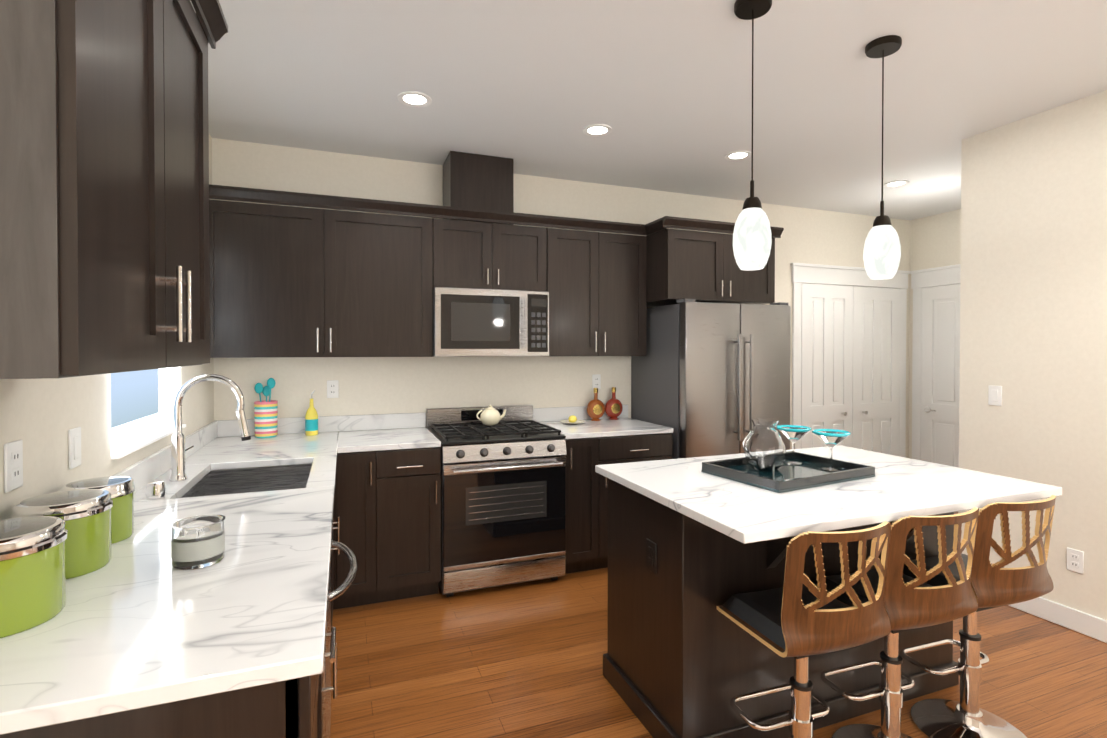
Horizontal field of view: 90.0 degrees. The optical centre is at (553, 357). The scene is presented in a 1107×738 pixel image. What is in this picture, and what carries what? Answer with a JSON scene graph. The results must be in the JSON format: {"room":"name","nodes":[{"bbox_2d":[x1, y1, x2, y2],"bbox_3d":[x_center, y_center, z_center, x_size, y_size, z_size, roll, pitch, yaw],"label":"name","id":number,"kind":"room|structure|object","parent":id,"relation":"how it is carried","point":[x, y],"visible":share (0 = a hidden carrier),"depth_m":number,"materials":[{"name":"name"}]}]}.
{"room":"kitchen","nodes":[
{"label":"kitchen","id":0,"kind":"room"},
{"bbox_2d":[0,134,215,519],"bbox_3d":[-0.986,0.072,0.353,0.120,2.720,6.600,0,1,-21],"label":"wall","id":1,"kind":"structure","parent":0,"point":[41,413],"depth_m":1.58,"materials":[{"name":"beige paint"}]},
{"bbox_2d":[4,439,22,492],"bbox_3d":[-1.279,0.257,1.313,0.008,0.114,0.070,0,1,-21],"label":"electrical outlet","id":2,"kind":"object","parent":1,"relation":"attached to","point":[13,465],"visible":1,"depth_m":1.30,"materials":[{"name":"white plastic"}]},
{"bbox_2d":[68,427,80,469],"bbox_3d":[-1.392,0.263,1.612,0.009,0.114,0.070,0,1,-21],"label":"light switch","id":3,"kind":"object","parent":1,"relation":"attached to","point":[74,445],"visible":0.98,"depth_m":1.60,"materials":[{"name":"white plastic"}]},
{"bbox_2d":[0,0,227,378],"bbox_3d":[-0.953,-0.445,1.054,0.438,0.938,0.880,0,1,-21],"label":"upper cabinet","id":4,"kind":"object","parent":1,"relation":"attached to","point":[104,197],"visible":1,"depth_m":0.86,"materials":[{"name":"brown wood"}]},
{"bbox_2d":[111,367,185,458],"bbox_3d":[-1.695,-0.154,2.252,0.138,0.990,0.860,0,1,-21],"label":"window","id":5,"kind":"structure","parent":1,"relation":"in","point":[141,409],"depth_m":2.28,"materials":[{"name":"white glass"}]},
{"bbox_2d":[216,138,771,419],"bbox_3d":[0.700,0.026,4.456,5.940,2.720,0.120,0,1,-21],"label":"wall","id":6,"kind":"structure","parent":0,"point":[367,385],"depth_m":3.76,"materials":[{"name":"beige paint"}]},
{"bbox_2d":[209,195,336,357],"bbox_3d":[-1.668,-0.436,3.301,0.693,0.870,0.348,0,1,-21],"label":"upper cabinet","id":7,"kind":"object","parent":6,"relation":"attached to","point":[291,280],"depth_m":3.15,"materials":[{"name":"brown wood"}]},
{"bbox_2d":[327,380,338,397],"bbox_3d":[-1.428,0.206,3.582,0.070,0.114,0.008,0,1,-21],"label":"electrical outlet","id":8,"kind":"object","parent":6,"relation":"attached to","point":[332,388],"visible":1,"depth_m":3.58,"materials":[{"name":"white plastic"}]},
{"bbox_2d":[337,207,436,356],"bbox_3d":[-1.139,-0.438,3.501,0.693,0.870,0.348,0,1,-21],"label":"upper cabinet","id":9,"kind":"object","parent":6,"relation":"attached to","point":[387,264],"depth_m":3.37,"materials":[{"name":"brown wood"}]},
{"bbox_2d":[441,151,516,222],"bbox_3d":[-0.516,-1.100,3.757,0.419,0.448,0.298,0,1,-21],"label":"cover","id":10,"kind":"object","parent":6,"relation":"attached to","point":[475,186],"depth_m":3.61,"materials":[{"name":"brown wood"}]},
{"bbox_2d":[437,215,548,291],"bbox_3d":[-0.460,-0.658,3.756,0.759,0.435,0.348,0,1,-21],"label":"upper cabinet","id":11,"kind":"object","parent":6,"relation":"attached to","point":[500,254],"depth_m":3.59,"materials":[{"name":"brown wood"}]},
{"bbox_2d":[432,287,548,356],"bbox_3d":[-0.440,-0.222,3.708,0.752,0.430,0.455,0,1,-21],"label":"microwave","id":12,"kind":"object","parent":11,"relation":"attached to","point":[468,322],"visible":1,"depth_m":3.53,"materials":[{"name":"grey metal"}]},
{"bbox_2d":[592,374,600,388],"bbox_3d":[0.330,0.189,4.248,0.070,0.114,0.008,0,1,-21],"label":"electrical outlet","id":13,"kind":"object","parent":6,"relation":"attached to","point":[596,380],"visible":0.98,"depth_m":4.25,"materials":[{"name":"white plastic"}]},
{"bbox_2d":[549,223,648,355],"bbox_3d":[0.255,-0.444,4.030,0.771,0.870,0.348,0,1,-21],"label":"upper cabinet","id":14,"kind":"object","parent":6,"relation":"attached to","point":[598,307],"depth_m":3.86,"materials":[{"name":"brown wood"}]},
{"bbox_2d":[645,227,776,306],"bbox_3d":[1.093,-0.641,4.201,0.920,0.480,0.618,0,1,-21],"label":"upper cabinet","id":15,"kind":"object","parent":6,"relation":"attached to","point":[700,266],"depth_m":3.89,"materials":[{"name":"brown wood"}]},
{"bbox_2d":[190,0,1106,219],"bbox_3d":[1.853,-1.339,1.412,6.190,0.080,6.600,0,1,-21],"label":"ceiling","id":16,"kind":"structure","parent":0,"point":[662,89],"depth_m":2.67,"materials":[{"name":"white paint"}]},
{"bbox_2d":[397,91,431,106],"bbox_3d":[-0.706,-1.312,2.817,0.170,0.006,0.170,0,1,-21],"label":"recessed light","id":17,"kind":"object","parent":16,"relation":"in","point":[413,99],"visible":1,"depth_m":2.81,"materials":[{"name":"white paint"}]},
{"bbox_2d":[583,124,611,136],"bbox_3d":[0.256,-1.316,3.214,0.170,0.006,0.170,0,1,-21],"label":"recessed light","id":18,"kind":"object","parent":16,"relation":"in","point":[596,130],"visible":1,"depth_m":3.21,"materials":[{"name":"white paint"}]},
{"bbox_2d":[725,151,750,160],"bbox_3d":[1.210,-1.321,3.629,0.170,0.006,0.170,0,1,-21],"label":"recessed light","id":19,"kind":"object","parent":16,"relation":"in","point":[736,155],"visible":0.96,"depth_m":3.63,"materials":[{"name":"white paint"}]},
{"bbox_2d":[733,0,771,270],"bbox_3d":[0.734,-0.816,2.042,0.136,0.979,0.136,0,1,-21],"label":"pendant light","id":20,"kind":"object","parent":16,"relation":"hanging from","point":[752,240],"visible":1,"depth_m":2.01,"materials":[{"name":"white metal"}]},
{"bbox_2d":[863,35,901,279],"bbox_3d":[1.378,-0.819,2.318,0.136,0.979,0.136,0,1,-21],"label":"pendant light","id":21,"kind":"object","parent":16,"relation":"hanging from","point":[882,253],"visible":1,"depth_m":2.29,"materials":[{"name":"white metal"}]},
{"bbox_2d":[883,180,908,187],"bbox_3d":[2.626,-1.328,4.240,0.170,0.006,0.170,0,1,-21],"label":"recessed light","id":22,"kind":"object","parent":16,"relation":"in","point":[898,183],"visible":1,"depth_m":4.23,"materials":[{"name":"white paint"}]},
{"bbox_2d":[330,511,1106,737],"bbox_3d":[1.853,1.450,1.444,6.190,0.060,6.600,0,1,-21],"label":"floor","id":23,"kind":"structure","parent":0,"point":[521,660],"depth_m":2.48,"materials":[{"name":"laminate"}]},
{"bbox_2d":[0,549,331,737],"bbox_3d":[-0.834,0.983,1.107,0.685,0.884,0.574,0,1,-21],"label":"base cabinet","id":24,"kind":"object","parent":23,"relation":"on","point":[297,708],"depth_m":0.91,"materials":[{"name":"brown wood"}]},
{"bbox_2d":[331,522,335,698],"bbox_3d":[-1.038,0.976,1.647,0.685,0.884,0.730,0,1,-21],"label":"base cabinet","id":25,"kind":"object","parent":23,"relation":"on","point":[333,544],"depth_m":1.44,"materials":[{"name":"brown wood"}]},
{"bbox_2d":[336,517,339,554],"bbox_3d":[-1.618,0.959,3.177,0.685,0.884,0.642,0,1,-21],"label":"handle","id":26,"kind":"object","parent":23,"relation":"on","point":[338,518],"depth_m":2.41,"materials":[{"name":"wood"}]},
{"bbox_2d":[0,416,343,734],"bbox_3d":[-1.213,0.577,2.153,0.720,0.361,2.837,0,1,-21],"label":"countertop","id":27,"kind":"structure","parent":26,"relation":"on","point":[139,620],"depth_m":1.16,"materials":[{"name":"stone"}]},
{"bbox_2d":[0,516,67,637],"bbox_3d":[-1.064,0.417,1.065,0.196,0.181,0.196,0,1,-21],"label":"canister","id":28,"kind":"object","parent":27,"relation":"on","point":[32,571],"visible":1,"depth_m":1.04,"materials":[{"name":"green paint"}]},
{"bbox_2d":[10,489,112,578],"bbox_3d":[-1.167,0.417,1.320,0.183,0.175,0.183,0,1,-21],"label":"canister","id":29,"kind":"object","parent":27,"relation":"on","point":[84,515],"visible":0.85,"depth_m":1.29,"materials":[{"name":"green paint"}]},
{"bbox_2d":[60,476,134,543],"bbox_3d":[-1.256,0.421,1.527,0.162,0.163,0.162,0,1,-21],"label":"canister","id":30,"kind":"object","parent":27,"relation":"on","point":[121,489],"visible":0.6,"depth_m":1.51,"materials":[{"name":"green paint"}]},
{"bbox_2d":[146,481,164,499],"bbox_3d":[-1.409,0.469,1.961,0.056,0.057,0.055,0,1,-21],"label":"cap","id":31,"kind":"object","parent":27,"relation":"on","point":[155,489],"visible":1,"depth_m":1.94,"materials":[{"name":"silver metal"}]},
{"bbox_2d":[170,514,225,569],"bbox_3d":[-0.876,0.454,1.366,0.116,0.100,0.116,0,1,-21],"label":"candle jar","id":32,"kind":"object","parent":27,"relation":"on","point":[197,541],"visible":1,"depth_m":1.33,"materials":[{"name":"clear glass"}]},
{"bbox_2d":[169,374,250,481],"bbox_3d":[-1.423,0.281,2.318,0.291,0.425,0.163,0,1,-21],"label":"faucet","id":33,"kind":"object","parent":27,"relation":"on","point":[178,453],"visible":1,"depth_m":2.23,"materials":[{"name":"silver metal"}]},
{"bbox_2d":[254,378,277,437],"bbox_3d":[-1.743,0.302,3.357,0.128,0.359,0.128,0,1,-21],"label":"utensil crock","id":34,"kind":"object","parent":27,"relation":"on","point":[266,418],"visible":1,"depth_m":3.32,"materials":[{"name":"ceramic"}]},
{"bbox_2d":[305,390,317,435],"bbox_3d":[-1.496,0.343,3.424,0.075,0.277,0.075,0,1,-21],"label":"soap bottle","id":35,"kind":"object","parent":27,"relation":"on","point":[311,422],"visible":1,"depth_m":3.40,"materials":[{"name":"yellow plastic"}]},
{"bbox_2d":[336,586,339,597],"bbox_3d":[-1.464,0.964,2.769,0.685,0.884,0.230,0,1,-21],"label":"handle","id":36,"kind":"object","parent":23,"relation":"on","point":[338,589],"depth_m":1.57,"materials":[{"name":"silver metal"}]},
{"bbox_2d":[333,447,440,609],"bbox_3d":[-1.034,0.957,3.371,0.595,0.883,0.694,0,1,-21],"label":"base cabinet","id":37,"kind":"object","parent":23,"relation":"on","point":[387,507],"visible":0.88,"depth_m":3.10,"materials":[{"name":"brown wood"}]},
{"bbox_2d":[344,412,440,452],"bbox_3d":[-1.008,0.449,3.384,0.537,0.132,0.677,0,1,-21],"label":"countertop","id":38,"kind":"structure","parent":37,"relation":"on","point":[373,432],"depth_m":3.49,"materials":[{"name":"stone"}]},
{"bbox_2d":[426,405,566,596],"bbox_3d":[-0.385,0.874,3.581,0.757,1.045,0.750,0,1,-21],"label":"range","id":39,"kind":"object","parent":23,"relation":"on","point":[503,501],"visible":1,"depth_m":3.30,"materials":[{"name":"grey metal"}]},
{"bbox_2d":[476,405,505,425],"bbox_3d":[-0.414,0.385,3.695,0.206,0.134,0.136,0,1,-21],"label":"teapot","id":40,"kind":"object","parent":39,"relation":"on","point":[490,415],"visible":1,"depth_m":3.65,"materials":[{"name":"beige ceramic"}]},
{"bbox_2d":[564,433,671,573],"bbox_3d":[0.329,0.951,3.887,0.783,0.883,0.694,0,1,-21],"label":"base cabinet","id":41,"kind":"object","parent":23,"relation":"on","point":[586,517],"visible":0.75,"depth_m":3.53,"materials":[{"name":"brown wood"}]},
{"bbox_2d":[533,405,672,438],"bbox_3d":[0.325,0.443,3.903,0.792,0.132,0.652,0,1,-21],"label":"countertop","id":42,"kind":"structure","parent":41,"relation":"on","point":[624,426],"depth_m":3.92,"materials":[{"name":"stone"}]},
{"bbox_2d":[560,415,584,423],"bbox_3d":[0.137,0.445,3.969,0.184,0.059,0.184,0,1,-21],"label":"dish","id":43,"kind":"object","parent":42,"relation":"on","point":[572,419],"visible":1,"depth_m":3.95,"materials":[{"name":"beige ceramic"}]},
{"bbox_2d":[587,388,604,420],"bbox_3d":[0.317,0.350,4.143,0.151,0.246,0.078,0,1,-21],"label":"decorative bottle","id":44,"kind":"object","parent":42,"relation":"on","point":[595,409],"visible":1,"depth_m":4.12,"materials":[{"name":"brown"}]},
{"bbox_2d":[605,387,622,419],"bbox_3d":[0.459,0.349,4.219,0.151,0.246,0.078,0,1,-21],"label":"decorative bottle","id":45,"kind":"object","parent":42,"relation":"on","point":[613,408],"visible":1,"depth_m":4.19,"materials":[{"name":"red"}]},
{"bbox_2d":[631,299,790,458],"bbox_3d":[1.172,0.497,4.139,0.895,1.785,0.796,0,1,-21],"label":"fridge","id":46,"kind":"object","parent":23,"relation":"on","point":[710,379],"visible":0.46,"depth_m":3.81,"materials":[{"name":"grey metal"}]},
{"bbox_2d":[603,478,958,737],"bbox_3d":[1.017,0.962,2.317,1.402,0.897,0.816,0,1,-21],"label":"kitchen island","id":47,"kind":"object","parent":23,"relation":"on","point":[683,657],"visible":0.42,"depth_m":2.04,"materials":[{"name":"brown wood"}]},
{"bbox_2d":[646,538,656,573],"bbox_3d":[0.367,0.748,2.081,0.008,0.114,0.070,0,1,-21],"label":"outlet","id":48,"kind":"object","parent":47,"relation":"attached to","point":[651,556],"visible":1,"depth_m":2.08,"materials":[{"name":"black plastic"}]},
{"bbox_2d":[595,445,1061,543],"bbox_3d":[1.039,0.497,2.258,1.457,0.032,0.980,0,1,-21],"label":"island countertop","id":49,"kind":"structure","parent":47,"relation":"on","point":[895,488],"depth_m":1.97,"materials":[{"name":"stone"}]},
{"bbox_2d":[701,451,874,492],"bbox_3d":[0.957,0.460,2.272,0.556,0.040,0.394,0,1,-28],"label":"serving tray","id":50,"kind":"object","parent":49,"relation":"on","point":[809,472],"visible":0.83,"depth_m":2.21,"materials":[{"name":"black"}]},
{"bbox_2d":[743,418,785,478],"bbox_3d":[0.868,0.367,2.260,0.261,0.205,0.281,0,1,-21],"label":"glass pitcher","id":51,"kind":"object","parent":50,"relation":"on","point":[764,448],"visible":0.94,"depth_m":2.28,"materials":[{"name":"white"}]},
{"bbox_2d":[777,425,811,464],"bbox_3d":[1.056,0.387,2.436,0.146,0.160,0.146,0,1,-21],"label":"martini glass","id":52,"kind":"object","parent":50,"relation":"on","point":[793,434],"visible":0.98,"depth_m":2.42,"materials":[{"name":"white"}]},
{"bbox_2d":[812,429,850,471],"bbox_3d":[1.158,0.389,2.309,0.146,0.160,0.146,0,1,-21],"label":"martini glass","id":53,"kind":"object","parent":50,"relation":"on","point":[830,438],"visible":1,"depth_m":2.29,"materials":[{"name":"white"}]},
{"bbox_2d":[716,521,890,737],"bbox_3d":[0.799,0.953,1.779,0.402,0.928,0.446,0,1,-21],"label":"bar stool","id":54,"kind":"object","parent":23,"relation":"on","point":[800,617],"visible":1,"depth_m":1.60,"materials":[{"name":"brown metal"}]},
{"bbox_2d":[815,507,978,737],"bbox_3d":[1.181,0.951,1.929,0.402,0.928,0.446,0,1,-21],"label":"bar stool","id":55,"kind":"object","parent":23,"relation":"on","point":[910,603],"visible":0.77,"depth_m":1.75,"materials":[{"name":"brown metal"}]},
{"bbox_2d":[900,495,1055,737],"bbox_3d":[1.572,0.949,2.082,0.402,0.928,0.446,0,1,-21],"label":"bar stool","id":56,"kind":"object","parent":23,"relation":"on","point":[995,585],"visible":0.79,"depth_m":2.01,"materials":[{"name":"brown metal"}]},
{"bbox_2d":[772,90,1106,619],"bbox_3d":[3.874,0.051,2.258,1.820,2.720,6.480,0,1,-21],"label":"wall","id":57,"kind":"structure","parent":0,"point":[1020,236],"depth_m":3.02,"materials":[{"name":"beige paint"}]},
{"bbox_2d":[791,263,909,456],"bbox_3d":[2.795,0.270,5.152,1.460,2.217,0.065,0,1,-21],"label":"closet doors","id":58,"kind":"structure","parent":57,"relation":"in","point":[848,349],"depth_m":5.15,"materials":[{"name":"white paint"}]},
{"bbox_2d":[910,264,960,467],"bbox_3d":[3.658,0.272,4.962,0.066,2.217,0.995,0,1,-21],"label":"hall door","id":59,"kind":"structure","parent":57,"relation":"in","point":[936,365],"depth_m":5.19,"materials":[{"name":"white paint"}]},
{"bbox_2d":[988,385,1001,405],"bbox_3d":[2.543,0.221,3.189,0.009,0.114,0.070,0,1,-21],"label":"light switch","id":60,"kind":"object","parent":57,"relation":"attached to","point":[994,395],"visible":1,"depth_m":3.19,"materials":[{"name":"white plastic"}]},
{"bbox_2d":[1008,597,1106,642],"bbox_3d":[3.313,1.368,1.160,0.020,0.110,4.796,0,1,-21],"label":"baseboard","id":61,"kind":"structure","parent":57,"relation":"attached to","point":[1089,625],"depth_m":2.86,"materials":[{"name":"white paint"}]},
{"bbox_2d":[1067,547,1083,573],"bbox_3d":[2.678,1.045,2.843,0.008,0.114,0.070,0,1,-21],"label":"electrical outlet","id":62,"kind":"object","parent":57,"relation":"attached to","point":[1075,560],"visible":1,"depth_m":2.84,"materials":[{"name":"white plastic"}]}
]}

